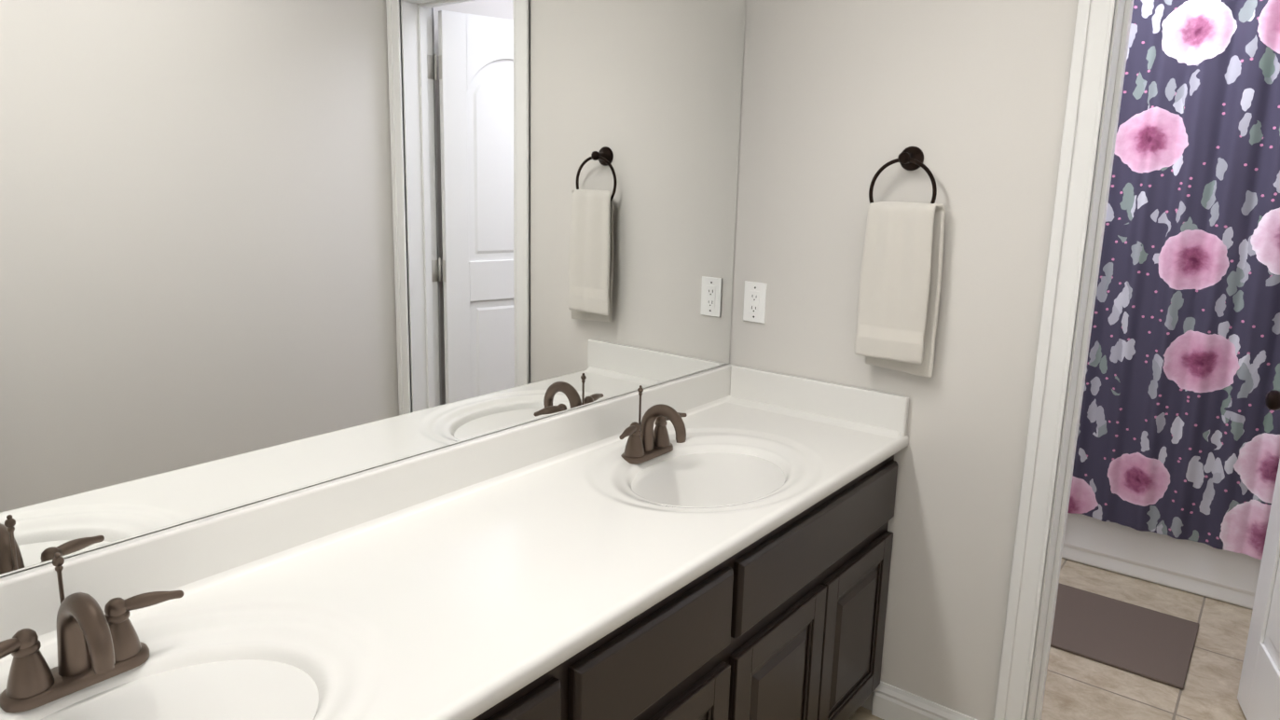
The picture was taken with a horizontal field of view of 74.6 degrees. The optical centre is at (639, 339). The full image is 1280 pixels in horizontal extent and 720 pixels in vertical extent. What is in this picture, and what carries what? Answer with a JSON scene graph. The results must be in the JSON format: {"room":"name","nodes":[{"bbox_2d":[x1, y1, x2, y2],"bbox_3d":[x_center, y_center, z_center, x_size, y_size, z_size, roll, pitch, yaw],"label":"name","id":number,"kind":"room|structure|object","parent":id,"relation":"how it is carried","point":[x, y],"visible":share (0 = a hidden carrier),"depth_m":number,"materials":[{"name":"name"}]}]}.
{"room":"bathroom","nodes":[
{"label":"bathroom","id":0,"kind":"room"},
{"bbox_2d":[0,363,727,577],"bbox_3d":[0.161,-0.236,2.397,0.120,2.470,4.840,10,14,37],"label":"wall","id":1,"kind":"structure","parent":0,"point":[322,482],"depth_m":1.44,"materials":[{"name":"white paint"}]},
{"bbox_2d":[0,0,745,576],"bbox_3d":[-0.448,-0.302,1.480,0.006,1.081,2.344,10,14,37],"label":"mirror","id":2,"kind":"object","parent":1,"relation":"attached to","point":[254,250],"visible":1,"depth_m":1.41,"materials":[{"name":"clear glass"}]},
{"bbox_3d":[1.793,-1.301,2.841,1.616,0.076,0.060,10,14,37],"label":"curtain rod","id":3,"kind":"object","parent":1,"relation":"attached to","visible":0},
{"bbox_2d":[1067,0,1279,559],"bbox_3d":[1.784,-0.285,3.009,1.480,1.985,0.046,10,14,37],"label":"shower curtain","id":4,"kind":"object","parent":3,"relation":"hanging from","point":[1178,434],"visible":0.48,"depth_m":2.92,"materials":[{"name":"multicoloured fabric"}]},
{"bbox_2d":[729,0,1078,719],"bbox_3d":[0.950,-0.139,2.005,1.620,2.470,0.140,10,14,37],"label":"wall","id":5,"kind":"structure","parent":0,"point":[843,101],"depth_m":2.12,"materials":[{"name":"white paint"}]},
{"bbox_2d":[743,280,767,323],"bbox_3d":[0.329,-0.106,2.410,0.070,0.115,0.007,10,14,37],"label":"electrical outlet plate","id":6,"kind":"object","parent":5,"relation":"attached to","point":[754,300],"visible":1,"depth_m":2.41,"materials":[{"name":"white plastic"}]},
{"bbox_2d":[854,146,945,377],"bbox_3d":[0.653,-0.193,2.090,0.195,0.565,0.080,10,14,37],"label":"towel ring","id":7,"kind":"object","parent":5,"relation":"attached to","point":[900,289],"visible":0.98,"depth_m":2.07,"materials":[{"name":"white fabric"}]},
{"bbox_2d":[871,680,977,719],"bbox_3d":[0.776,1.017,2.244,0.315,0.100,0.015,10,14,37],"label":"baseboard","id":8,"kind":"structure","parent":5,"relation":"attached to","point":[890,702],"depth_m":2.28,"materials":[{"name":"white paint"}]},
{"bbox_2d":[993,0,1115,719],"bbox_3d":[1.226,0.080,1.721,0.766,2.162,0.019,10,14,37],"label":"door frame","id":9,"kind":"structure","parent":5,"relation":"attached to","point":[1094,28],"depth_m":1.92,"materials":[{"name":"white paint"}]},
{"bbox_2d":[1025,0,1133,719],"bbox_3d":[1.274,0.097,1.788,0.652,2.105,0.142,10,14,37],"label":"trim","id":10,"kind":"structure","parent":5,"relation":"attached to","point":[1112,95],"depth_m":1.95,"materials":[{"name":"white paint"}]},
{"bbox_2d":[1237,458,1279,719],"bbox_3d":[1.655,0.083,1.961,0.035,2.062,0.608,6,12,22],"label":"door","id":11,"kind":"structure","parent":5,"relation":"attached to","point":[1259,695],"depth_m":2.28,"materials":[{"name":"white paint"}]},
{"bbox_2d":[1265,389,1279,410],"bbox_3d":[1.746,0.169,2.202,0.173,0.066,0.066,6,12,22],"label":"door knob","id":12,"kind":"object","parent":11,"relation":"attached to","point":[1272,400],"depth_m":2.21,"materials":[{"name":"black metal"}]},
{"bbox_2d":[848,557,1252,719],"bbox_3d":[0.813,1.145,2.118,1.860,0.100,4.840,10,14,37],"label":"floor","id":13,"kind":"structure","parent":0,"point":[1078,687],"depth_m":2.57,"materials":[{"name":"tile"}]},
{"bbox_2d":[0,363,909,719],"bbox_3d":[-0.269,0.697,1.482,0.558,0.967,2.396,10,14,37],"label":"bathroom vanity","id":14,"kind":"object","parent":13,"relation":"on","point":[716,543],"visible":1,"depth_m":1.43,"materials":[{"name":"black"}]},
{"bbox_2d":[0,551,184,713],"bbox_3d":[-0.694,0.362,1.047,0.141,0.166,0.257,10,14,37],"label":"faucet","id":15,"kind":"object","parent":14,"relation":"on","point":[96,649],"depth_m":1.06,"materials":[{"name":"brown metal"}]},
{"bbox_2d":[619,385,687,464],"bbox_3d":[0.050,0.200,1.981,0.141,0.166,0.257,10,14,37],"label":"faucet","id":16,"kind":"object","parent":14,"relation":"on","point":[645,445],"depth_m":1.99,"materials":[{"name":"brown metal"}]},
{"bbox_2d":[1050,582,1199,688],"bbox_3d":[1.476,0.955,2.892,0.718,0.010,0.480,10,14,37],"label":"bath mat","id":17,"kind":"object","parent":13,"relation":"on","point":[1151,644],"visible":0.58,"depth_m":2.77,"materials":[{"name":"brown"}]},
{"bbox_2d":[1061,512,1261,608],"bbox_3d":[1.999,0.642,3.551,1.616,0.400,0.774,10,14,37],"label":"bathtub","id":18,"kind":"object","parent":13,"relation":"on","point":[1205,570],"visible":0.04,"depth_m":3.12,"materials":[{"name":"white ceramic"}]}
]}

